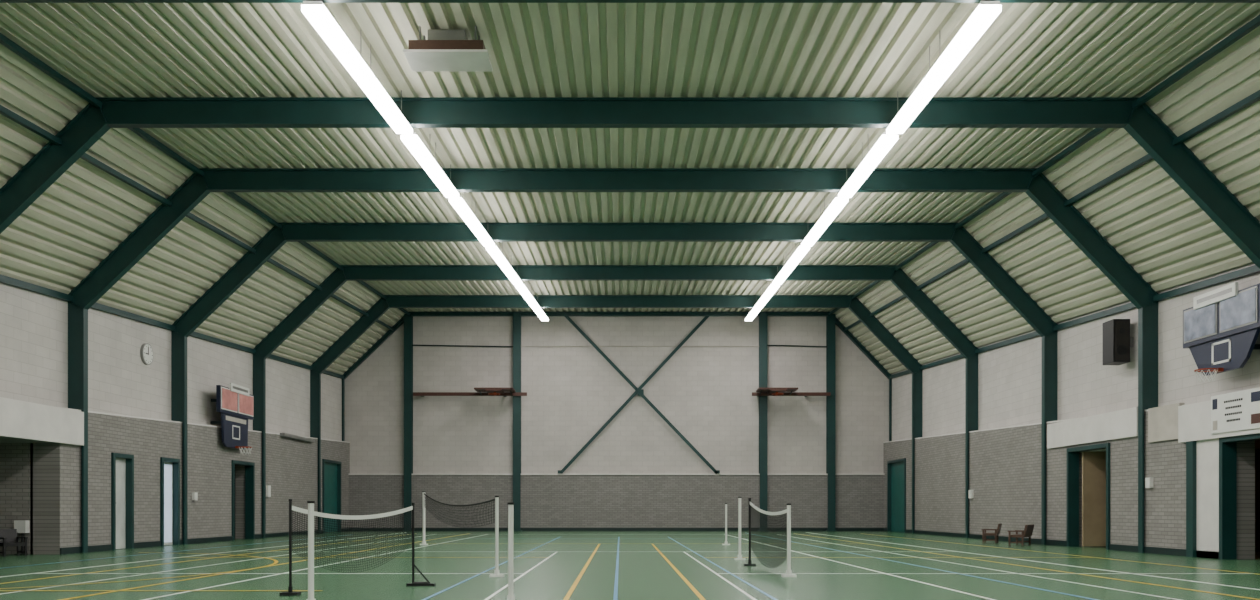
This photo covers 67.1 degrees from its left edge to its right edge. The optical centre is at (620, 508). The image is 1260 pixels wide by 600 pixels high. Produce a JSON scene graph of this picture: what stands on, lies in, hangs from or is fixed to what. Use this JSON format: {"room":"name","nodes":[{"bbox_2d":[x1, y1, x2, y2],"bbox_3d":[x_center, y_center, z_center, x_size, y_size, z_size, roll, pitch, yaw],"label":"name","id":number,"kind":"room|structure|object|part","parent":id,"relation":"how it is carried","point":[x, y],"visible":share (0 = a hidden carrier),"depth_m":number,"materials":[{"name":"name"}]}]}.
{"room":"sports hall","nodes":[
{"label":"sports hall","id":0,"kind":"room"},
{"bbox_2d":[0,440,32,554],"bbox_3d":[-12.800,-0.195,15.275,2.900,2.150,6.150,0,0,0],"label":"wall","id":1,"kind":"structure","parent":0,"point":[15,478],"depth_m":18.35,"materials":[{"name":"grey brick"}]},
{"bbox_2d":[0,283,341,440],"bbox_3d":[-11.250,-3.359,16.000,0.300,4.079,44.000,0,0,0],"label":"wall","id":2,"kind":"structure","parent":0,"point":[33,326],"depth_m":21.56,"materials":[{"name":"white paint"}]},
{"bbox_2d":[140,343,152,364],"bbox_3d":[-11.065,-3.620,22.200,0.070,0.500,0.500,0,0,0],"label":"wall clock","id":3,"kind":"object","parent":2,"relation":"attached to","point":[146,352],"visible":1,"depth_m":22.12,"materials":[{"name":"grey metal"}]},
{"bbox_2d":[0,274,343,378],"bbox_3d":[-11.050,-4.055,16.000,0.100,2.527,44.000,0,0,0],"label":"rail","id":4,"kind":"object","parent":2,"relation":"attached to","point":[7,280],"visible":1,"depth_m":21.59,"materials":[{"name":"green metal"}]},
{"bbox_2d":[0,412,349,554],"bbox_3d":[-11.115,-0.883,16.000,0.570,3.527,44.000,0,0,0],"label":"wall","id":5,"kind":"structure","parent":0,"point":[291,464],"depth_m":22.91,"materials":[{"name":"grey brick"}]},
{"bbox_2d":[0,397,83,445],"bbox_3d":[-10.805,-1.605,15.150,0.150,0.670,7.700,0,0,0],"label":"trim","id":6,"kind":"structure","parent":5,"relation":"attached to","point":[19,419],"depth_m":17.57,"materials":[{"name":"white paint"}]},
{"bbox_2d":[116,458,125,548],"bbox_3d":[-10.915,-0.120,20.625,0.110,1.980,0.670,0,0,0],"label":"leaf","id":7,"kind":"object","parent":5,"relation":"attached to","point":[120,462],"visible":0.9,"depth_m":20.75,"materials":[{"name":"grey metal"}]},
{"bbox_2d":[111,453,133,549],"bbox_3d":[-10.905,-0.160,20.625,0.250,2.080,0.850,0,0,0],"label":"frame","id":8,"kind":"object","parent":5,"relation":"attached to","point":[129,458],"visible":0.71,"depth_m":20.96,"materials":[{"name":"green metal"}]},
{"bbox_2d":[164,462,172,544],"bbox_3d":[-10.915,-0.130,22.800,0.110,2.000,0.720,0,0,0],"label":"leaf","id":9,"kind":"object","parent":5,"relation":"attached to","point":[168,466],"visible":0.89,"depth_m":22.94,"materials":[{"name":"grey metal"}]},
{"bbox_2d":[160,457,179,545],"bbox_3d":[-10.905,-0.170,22.800,0.250,2.100,0.900,0,0,0],"label":"frame","id":10,"kind":"object","parent":5,"relation":"attached to","point":[176,462],"visible":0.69,"depth_m":23.16,"materials":[{"name":"green metal"}]},
{"bbox_2d":[192,492,197,499],"bbox_3d":[-10.790,-0.320,24.073,0.080,0.200,0.154,0,0,0],"label":"switch box","id":11,"kind":"object","parent":5,"relation":"attached to","point":[194,494],"visible":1,"depth_m":24.01,"materials":[{"name":"white paint"}]},
{"bbox_2d":[60,528,348,554],"bbox_3d":[-10.815,0.815,16.000,0.030,0.130,44.000,0,0,0],"label":"baseboard","id":12,"kind":"structure","parent":5,"relation":"attached to","point":[95,548],"depth_m":22.28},
{"bbox_2d":[59,407,349,442],"bbox_3d":[-11.115,-1.861,16.000,0.570,1.641,44.000,0,0,0],"label":"trim ledge","id":13,"kind":"object","parent":5,"relation":"attached to","point":[59,407],"visible":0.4,"depth_m":22.66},
{"bbox_2d":[211,383,253,453],"bbox_3d":[-10.639,-2.469,26.300,0.882,1.902,2.300,0,0,0],"label":"basketball hoop","id":14,"kind":"object","parent":5,"relation":"attached to","point":[235,403],"visible":1,"depth_m":26.12,"materials":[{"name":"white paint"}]},
{"bbox_2d":[232,460,254,540],"bbox_3d":[-10.905,-0.240,27.225,0.250,2.240,1.550,0,0,0],"label":"frame","id":15,"kind":"object","parent":5,"relation":"attached to","point":[249,466],"visible":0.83,"depth_m":27.91,"materials":[{"name":"green metal"}]},
{"bbox_2d":[266,485,270,496],"bbox_3d":[-10.790,-0.545,29.098,0.080,0.350,0.204,0,0,0],"label":"switch box","id":16,"kind":"object","parent":5,"relation":"attached to","point":[268,487],"visible":1,"depth_m":29.01,"materials":[{"name":"white paint"}]},
{"bbox_2d":[280,433,314,442],"bbox_3d":[-10.755,-2.370,31.698,0.150,0.100,3.004,0,0,0],"label":"cable trunking","id":17,"kind":"object","parent":5,"relation":"attached to","point":[291,436],"visible":1,"depth_m":31.41,"materials":[{"name":"grey metal"}]},
{"bbox_2d":[324,462,336,532],"bbox_3d":[-10.915,-0.430,35.600,0.110,2.600,2.020,0,0,0],"label":"leaf","id":18,"kind":"object","parent":5,"relation":"attached to","point":[330,469],"visible":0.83,"depth_m":35.77,"materials":[{"name":"teal wood"}]},
{"bbox_2d":[322,459,340,532],"bbox_3d":[-10.905,-0.470,35.600,0.250,2.700,2.200,0,0,0],"label":"frame","id":19,"kind":"object","parent":5,"relation":"attached to","point":[338,463],"visible":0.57,"depth_m":36.61,"materials":[{"name":"green metal"}]},
{"bbox_2d":[345,311,888,473],"bbox_3d":[-0.150,-3.539,38.125,22.500,8.839,0.250,0,0,0],"label":"wall","id":20,"kind":"structure","parent":0,"point":[705,393],"depth_m":38.00,"materials":[{"name":"white paint"}]},
{"bbox_2d":[413,388,526,396],"bbox_3d":[-5.950,-4.560,37.285,4.500,0.240,1.410,0,0,0],"label":"goal","id":21,"kind":"object","parent":20,"relation":"attached to","point":[505,392],"visible":1,"depth_m":37.54,"materials":[{"name":"brown metal"}]},
{"bbox_2d":[349,474,884,474],"bbox_3d":[-0.155,-1.385,37.920,21.350,0.050,0.160,0,0,0],"label":"trim ledge","id":22,"kind":"object","parent":20,"relation":"attached to","point":[349,474],"visible":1,"depth_m":37.84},
{"bbox_2d":[752,388,830,396],"bbox_3d":[6.750,-4.560,37.285,3.100,0.240,1.410,0,0,0],"label":"goal","id":23,"kind":"object","parent":20,"relation":"attached to","point":[759,392],"visible":1,"depth_m":37.54,"materials":[{"name":"brown metal"}]},
{"bbox_2d":[0,3,1259,374],"bbox_3d":[-0.135,-5.410,16.050,21.930,5.037,44.100,0,0,0],"label":"ceiling","id":24,"kind":"structure","parent":0,"point":[105,49],"depth_m":17.06,"materials":[{"name":"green metal"}]},
{"bbox_2d":[301,1,548,320],"bbox_3d":[-3.222,-6.776,23.600,0.260,1.984,25.157,0,0,2],"label":"ceiling light","id":25,"kind":"object","parent":24,"relation":"hanging from","point":[317,13],"visible":0.92,"depth_m":14.84,"materials":[{"name":"white paint"}]},
{"bbox_2d":[403,25,492,71],"bbox_3d":[-2.340,-6.313,12.960,1.120,0.427,0.580,0,0,0],"label":"ceiling heater","id":26,"kind":"object","parent":24,"relation":"attached to","point":[444,50],"depth_m":12.80,"materials":[{"name":"white metal"}]},
{"bbox_2d":[745,1,1000,320],"bbox_3d":[4.582,-6.776,23.600,0.260,1.984,25.153,0,0,1],"label":"ceiling light","id":27,"kind":"object","parent":24,"relation":"hanging from","point":[985,13],"visible":0.86,"depth_m":14.67,"materials":[{"name":"glowing white plastic diffuser"},{"name":"white painted metal"}]},
{"bbox_2d":[0,531,1259,599],"bbox_3d":[0.000,0.980,16.050,29.000,0.200,44.500,0,0,0],"label":"floor","id":28,"kind":"structure","parent":0,"point":[643,573],"depth_m":13.38,"materials":[{"name":"green rubber"}]},
{"bbox_2d":[0,529,27,556],"bbox_3d":[-11.379,0.630,17.720,0.450,0.500,0.410,0,0,34],"label":"wooden armchair","id":29,"kind":"object","parent":28,"relation":"on","point":[8,537],"visible":1,"depth_m":17.76,"materials":[{"name":"black wood"}]},
{"bbox_2d":[14,520,29,554],"bbox_3d":[-11.510,0.550,18.255,0.220,0.660,0.150,0,0,0],"label":"stand","id":30,"kind":"object","parent":28,"relation":"on","point":[22,526],"visible":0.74,"depth_m":18.20,"materials":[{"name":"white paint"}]},
{"bbox_2d":[280,499,435,599],"bbox_3d":[-2.912,0.390,9.685,1.104,0.980,2.695,0,0,11],"label":"net","id":31,"kind":"object","parent":28,"relation":"on","point":[311,513],"visible":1,"depth_m":10.13,"materials":[{"name":"black fabric"}]},
{"bbox_3d":[-3.370,0.390,9.700,0.180,0.980,0.120,0,0,0],"label":"post","id":32,"kind":"part","parent":31,"relation":"part of","materials":[{"name":"black plastic"}]},
{"bbox_3d":[-2.720,0.405,8.350,0.180,0.950,0.120,0,0,0],"label":"post","id":33,"kind":"part","parent":31,"relation":"part of","materials":[{"name":"white metal"}]},
{"bbox_3d":[-2.370,0.405,10.860,0.034,0.950,0.035,0,0,0],"label":"post","id":34,"kind":"part","parent":31,"relation":"part of","materials":[{"name":"black plastic"}]},
{"bbox_2d":[403,314,412,530],"bbox_3d":[-8.450,-3.429,37.830,0.400,8.619,0.340,0,0,0],"label":"wall column","id":35,"kind":"structure","parent":28,"relation":"on","point":[408,319],"depth_m":37.70,"materials":[{"name":"green metal"}]},
{"bbox_2d":[420,491,503,576],"bbox_3d":[-3.200,0.225,17.750,0.206,1.310,11.526,0,0,-16],"label":"net","id":36,"kind":"object","parent":28,"relation":"on","point":[496,571],"visible":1,"depth_m":14.79,"materials":[{"name":"black fabric"}]},
{"bbox_3d":[-4.800,0.225,23.200,0.180,1.310,0.120,0,0,0],"label":"post","id":37,"kind":"part","parent":36,"relation":"part of","materials":[{"name":"white metal"}]},
{"bbox_3d":[-1.600,0.355,12.300,0.180,1.050,0.120,0,0,0],"label":"post","id":38,"kind":"part","parent":36,"relation":"part of","materials":[{"name":"white metal"}]},
{"bbox_2d":[507,502,514,599],"bbox_3d":[-1.010,0.410,8.750,0.180,0.940,0.120,0,0,0],"label":"net post","id":39,"kind":"object","parent":28,"relation":"on","point":[510,596],"visible":1,"depth_m":8.73,"materials":[{"name":"white metal"}]},
{"bbox_2d":[513,314,521,530],"bbox_3d":[-4.120,-3.429,37.830,0.400,8.619,0.340,0,0,0],"label":"wall column","id":40,"kind":"structure","parent":28,"relation":"on","point":[516,317],"depth_m":37.70,"materials":[{"name":"green metal"}]},
{"bbox_2d":[67,168,1157,552],"bbox_3d":[-0.150,-2.971,19.100,22.054,7.702,0.160,0,0,0],"label":"frame","id":41,"kind":"object","parent":28,"relation":"on","point":[186,197],"visible":0.77,"depth_m":19.08,"materials":[{"name":"green metal"}]},
{"bbox_2d":[171,223,1057,544],"bbox_3d":[-0.150,-3.091,23.500,22.054,7.942,0.160,0,0,0],"label":"frame","id":42,"kind":"object","parent":28,"relation":"on","point":[275,238],"visible":0.78,"depth_m":23.48,"materials":[{"name":"green metal"}]},
{"bbox_2d":[253,265,977,537],"bbox_3d":[-0.150,-3.233,28.700,22.054,8.227,0.160,0,0,0],"label":"frame","id":43,"kind":"object","parent":28,"relation":"on","point":[337,278],"visible":0.71,"depth_m":28.68,"materials":[{"name":"green metal"}]},
{"bbox_2d":[310,295,921,533],"bbox_3d":[-0.150,-3.378,34.000,22.054,8.517,0.160,0,0,0],"label":"frame","id":44,"kind":"object","parent":28,"relation":"on","point":[381,306],"visible":0.8,"depth_m":33.98,"materials":[{"name":"green metal"}]},
{"bbox_2d":[349,475,883,527],"bbox_3d":[-0.155,-0.240,37.940,21.350,2.240,0.120,0,0,0],"label":"brick base","id":45,"kind":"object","parent":28,"relation":"on","point":[547,501],"depth_m":37.88,"materials":[{"name":"grey brick"}]},
{"bbox_2d":[350,528,883,530],"bbox_3d":[-0.155,0.815,37.865,21.350,0.130,0.030,0,0,0],"label":"baseboard","id":46,"kind":"structure","parent":45,"relation":"attached to","point":[366,529],"depth_m":37.85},
{"bbox_2d":[342,312,891,440],"bbox_3d":[-0.150,-3.484,37.860,22.054,8.728,0.160,0,0,0],"label":"steel portal frame","id":47,"kind":"object","parent":28,"relation":"on","point":[400,322],"visible":0.71,"depth_m":37.84,"materials":[{"name":"green metal"}]},
{"bbox_2d":[0,105,393,330],"bbox_3d":[-9.050,-5.950,16.000,0.080,2.497,44.000,0,0,0],"label":"roof beam","id":48,"kind":"structure","parent":47,"relation":"attached to","point":[4,111],"depth_m":18.14,"materials":[{"name":"green metal"}]},
{"bbox_2d":[0,33,410,314],"bbox_3d":[-8.400,-6.550,16.000,0.080,2.497,44.000,0,0,0],"label":"roof beam","id":49,"kind":"structure","parent":47,"relation":"attached to","point":[4,40],"depth_m":16.91,"materials":[{"name":"green metal"}]},
{"bbox_3d":[-0.150,-3.484,37.860,22.054,8.728,0.160,0,0,0],"label":"portal frame","id":50,"kind":"part","parent":47,"relation":"part of","materials":[{"name":"green metal"}]},
{"bbox_2d":[413,345,826,346],"bbox_3d":[-0.025,-6.510,37.940,16.551,0.110,0.050,0,0,0],"label":"rail","id":51,"kind":"object","parent":47,"relation":"attached to","point":[413,345],"visible":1,"depth_m":37.94,"materials":[{"name":"metal"}]},
{"bbox_2d":[558,314,719,473],"bbox_3d":[0.725,-4.570,37.890,6.450,6.383,0.200,0,0,0],"label":"cross bracing","id":52,"kind":"object","parent":47,"relation":"attached to","point":[640,391],"visible":1,"depth_m":37.80,"materials":[{"name":"green metal"}]},
{"bbox_2d":[828,15,1259,314],"bbox_3d":[8.300,-6.550,16.000,0.080,2.497,44.000,0,0,0],"label":"beam","id":53,"kind":"structure","parent":47,"relation":"attached to","point":[1254,23],"depth_m":15.25,"materials":[{"name":"green metal"}]},
{"bbox_2d":[844,90,1259,330],"bbox_3d":[8.950,-5.950,16.000,0.080,2.497,44.000,0,0,0],"label":"beam","id":54,"kind":"structure","parent":47,"relation":"attached to","point":[1254,97],"depth_m":17.49,"materials":[{"name":"green metal"}]},
{"bbox_2d":[0,97,1259,268],"bbox_3d":[-0.150,-2.868,15.350,22.054,7.497,0.160,0,0,0],"label":"roof beam","id":55,"kind":"structure","parent":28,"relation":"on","point":[91,123],"depth_m":15.33,"materials":[{"name":"green metal"}]},
{"bbox_2d":[0,532,1259,599],"bbox_3d":[-0.534,0.876,19.750,18.336,0.003,31.500,0,0,0],"label":"court lines","id":56,"kind":"object","parent":28,"relation":"on","point":[578,578],"visible":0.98,"depth_m":12.34,"materials":[{"name":"white paint"}]},
{"bbox_2d":[0,0,1259,2],"bbox_3d":[-0.150,-2.752,11.100,22.054,7.264,0.160,0,0,0],"label":"frame","id":57,"kind":"object","parent":28,"relation":"on","point":[1,1],"visible":1,"depth_m":11.15,"materials":[{"name":"green metal"}]},
{"bbox_2d":[722,503,729,544],"bbox_3d":[2.580,0.370,23.200,0.180,1.020,0.120,0,0,0],"label":"net post","id":58,"kind":"object","parent":28,"relation":"on","point":[726,541],"visible":0.91,"depth_m":23.17,"materials":[{"name":"white metal"}]},
{"bbox_2d":[734,497,744,559],"bbox_3d":[2.060,0.335,16.400,0.180,1.090,0.120,0,0,0],"label":"net post","id":59,"kind":"object","parent":28,"relation":"on","point":[739,498],"visible":1,"depth_m":16.38,"materials":[{"name":"white metal"}]},
{"bbox_2d":[758,314,766,530],"bbox_3d":[5.680,-3.429,37.830,0.400,8.619,0.340,0,0,0],"label":"wall column","id":60,"kind":"structure","parent":28,"relation":"on","point":[763,317],"depth_m":37.70,"materials":[{"name":"green metal"}]},
{"bbox_2d":[743,498,796,576],"bbox_3d":[2.090,0.355,13.500,0.188,1.050,2.540,0,0,-4],"label":"net","id":61,"kind":"object","parent":28,"relation":"on","point":[787,536],"visible":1,"depth_m":13.30,"materials":[{"name":"black fabric"}]},
{"bbox_3d":[2.000,0.355,14.700,0.180,1.050,0.120,0,0,0],"label":"post","id":62,"kind":"part","parent":61,"relation":"part of","materials":[{"name":"black plastic"}]},
{"bbox_3d":[2.180,0.405,12.300,0.180,0.950,0.120,0,0,0],"label":"post","id":63,"kind":"part","parent":61,"relation":"part of","materials":[{"name":"white metal"}]},
{"bbox_2d":[826,314,836,530],"bbox_3d":[8.380,-3.429,37.830,0.400,8.619,0.340,0,0,0],"label":"wall column","id":64,"kind":"structure","parent":28,"relation":"on","point":[830,319],"depth_m":37.70,"materials":[{"name":"green metal"}]},
{"bbox_2d":[982,524,1001,542],"bbox_3d":[9.651,0.630,24.684,0.450,0.500,0.510,0,0,27],"label":"wooden armchair","id":65,"kind":"object","parent":28,"relation":"on","point":[997,531],"visible":0.96,"depth_m":24.52,"materials":[{"name":"brown wood"}]},
{"bbox_2d":[1008,524,1033,545],"bbox_3d":[9.778,0.630,23.179,0.450,0.500,0.760,0,0,36],"label":"wooden armchair","id":66,"kind":"object","parent":28,"relation":"on","point":[1028,530],"visible":1,"depth_m":22.99,"materials":[{"name":"brown wood"}]},
{"bbox_2d":[1186,441,1196,556],"bbox_3d":[10.480,-0.180,17.400,0.120,2.120,0.200,0,0,0],"label":"post","id":67,"kind":"object","parent":28,"relation":"on","point":[1191,446],"depth_m":17.34,"materials":[{"name":"green metal"}]},
{"bbox_2d":[883,411,1254,558],"bbox_3d":[10.810,-0.883,16.000,0.580,3.527,44.000,0,0,0],"label":"wall","id":68,"kind":"structure","parent":0,"point":[1005,464],"depth_m":24.20,"materials":[{"name":"grey brick"}]},
{"bbox_2d":[887,458,905,532],"bbox_3d":[10.595,-0.495,36.150,0.250,2.750,2.300,0,0,0],"label":"frame","id":69,"kind":"object","parent":68,"relation":"attached to","point":[889,463],"visible":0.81,"depth_m":37.21,"materials":[{"name":"green metal"}]},
{"bbox_2d":[891,462,903,531],"bbox_3d":[10.605,-0.455,36.150,0.110,2.650,2.120,0,0,0],"label":"leaf","id":70,"kind":"object","parent":68,"relation":"attached to","point":[897,469],"visible":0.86,"depth_m":36.39,"materials":[{"name":"teal wood"}]},
{"bbox_2d":[968,490,973,497],"bbox_3d":[10.480,-0.445,28.398,0.080,0.250,0.204,0,0,0],"label":"switch box","id":71,"kind":"object","parent":68,"relation":"attached to","point":[970,492],"visible":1,"depth_m":28.32,"materials":[{"name":"white paint"}]},
{"bbox_2d":[883,409,1147,442],"bbox_3d":[10.810,-1.861,16.000,0.580,1.641,44.000,0,0,0],"label":"trim","id":72,"kind":"structure","parent":68,"relation":"attached to","point":[1147,409],"depth_m":26.73,"materials":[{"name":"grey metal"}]},
{"bbox_2d":[884,528,1218,558],"bbox_3d":[10.505,0.815,16.000,0.030,0.130,44.000,0,0,0],"label":"baseboard","id":73,"kind":"structure","parent":68,"relation":"attached to","point":[1129,548],"depth_m":22.44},
{"bbox_2d":[889,265,1259,378],"bbox_3d":[10.750,-4.055,16.000,0.100,2.527,44.000,0,0,0],"label":"rail","id":74,"kind":"object","parent":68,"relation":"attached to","point":[1254,269],"visible":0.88,"depth_m":20.63,"materials":[{"name":"green metal"}]},
{"bbox_2d":[1067,443,1109,549],"bbox_3d":[10.595,-0.270,21.350,0.250,2.300,1.900,0,0,0],"label":"frame","id":75,"kind":"object","parent":68,"relation":"attached to","point":[1072,453],"visible":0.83,"depth_m":22.21,"materials":[{"name":"green metal"}]},
{"bbox_2d":[1047,407,1137,448],"bbox_3d":[10.515,-1.775,21.275,0.110,0.590,4.050,0,0,0],"label":"panel","id":76,"kind":"object","parent":68,"relation":"attached to","point":[1119,424],"visible":0.86,"depth_m":20.97,"materials":[{"name":"white paint"}]},
{"bbox_2d":[1082,452,1105,545],"bbox_3d":[11.105,-0.230,21.875,0.930,2.180,0.050,0,0,0],"label":"door","id":77,"kind":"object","parent":68,"relation":"attached to","point":[1093,463],"visible":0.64,"depth_m":21.85,"materials":[{"name":"brown wood"}]},
{"bbox_2d":[1145,478,1153,487],"bbox_3d":[10.480,-0.520,18.823,0.080,0.200,0.154,0,0,0],"label":"switch box","id":78,"kind":"object","parent":68,"relation":"attached to","point":[1149,482],"visible":1,"depth_m":18.75,"materials":[{"name":"white paint"}]},
{"bbox_2d":[1148,403,1184,441],"bbox_3d":[10.520,-1.655,18.325,0.100,0.670,1.050,0,0,0],"label":"panel","id":79,"kind":"object","parent":68,"relation":"attached to","point":[1162,420],"depth_m":18.32,"materials":[{"name":"beige paint"}]},
{"bbox_2d":[1197,438,1218,558],"bbox_3d":[10.515,-0.180,16.980,0.050,2.120,0.640,0,0,0],"label":"door","id":80,"kind":"structure","parent":68,"relation":"in","point":[1207,450],"depth_m":16.95,"materials":[{"name":"white paint"}]},
{"bbox_2d":[1178,400,1259,442],"bbox_3d":[10.495,-1.580,14.525,0.150,0.680,6.450,0,0,0],"label":"panel","id":81,"kind":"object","parent":68,"relation":"attached to","point":[1194,420],"depth_m":17.12,"materials":[{"name":"white paint"}]},
{"bbox_2d":[1183,282,1259,381],"bbox_3d":[10.339,-2.989,16.350,0.882,1.582,2.100,0,0,0],"label":"basketball hoop","id":82,"kind":"object","parent":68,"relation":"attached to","point":[1221,330],"visible":1,"depth_m":16.24,"materials":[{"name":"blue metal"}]},
{"bbox_2d":[1211,387,1259,433],"bbox_3d":[10.403,-1.650,16.010,0.034,0.660,1.420,0,0,0],"label":"scoreboard","id":83,"kind":"object","parent":68,"relation":"attached to","point":[1239,410],"visible":1,"depth_m":16.03,"materials":[{"name":"white paint"}]},
{"bbox_2d":[1219,433,1259,559],"bbox_3d":[10.595,-0.185,15.460,0.250,2.130,2.320,0,0,0],"label":"frame","id":84,"kind":"object","parent":68,"relation":"attached to","point":[1227,445],"visible":1,"depth_m":16.53,"materials":[{"name":"green metal"}]},
{"bbox_2d":[891,263,1259,452],"bbox_3d":[10.950,-3.359,16.000,0.300,4.079,44.000,0,0,0],"label":"wall","id":85,"kind":"structure","parent":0,"point":[1009,376],"depth_m":22.75,"materials":[{"name":"white paint"}]},
{"bbox_2d":[1103,319,1132,364],"bbox_3d":[10.560,-3.520,20.065,0.520,0.900,0.470,0,0,0],"label":"loudspeaker","id":86,"kind":"object","parent":85,"relation":"attached to","point":[1117,341],"visible":1,"depth_m":19.85,"materials":[{"name":"black plastic"}]},
{"bbox_2d":[1255,440,1259,550],"bbox_3d":[12.650,-0.195,17.200,3.200,2.150,5.800,0,0,0],"label":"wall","id":87,"kind":"structure","parent":0,"point":[1257,442],"depth_m":20.10,"materials":[{"name":"grey brick"}]}
]}

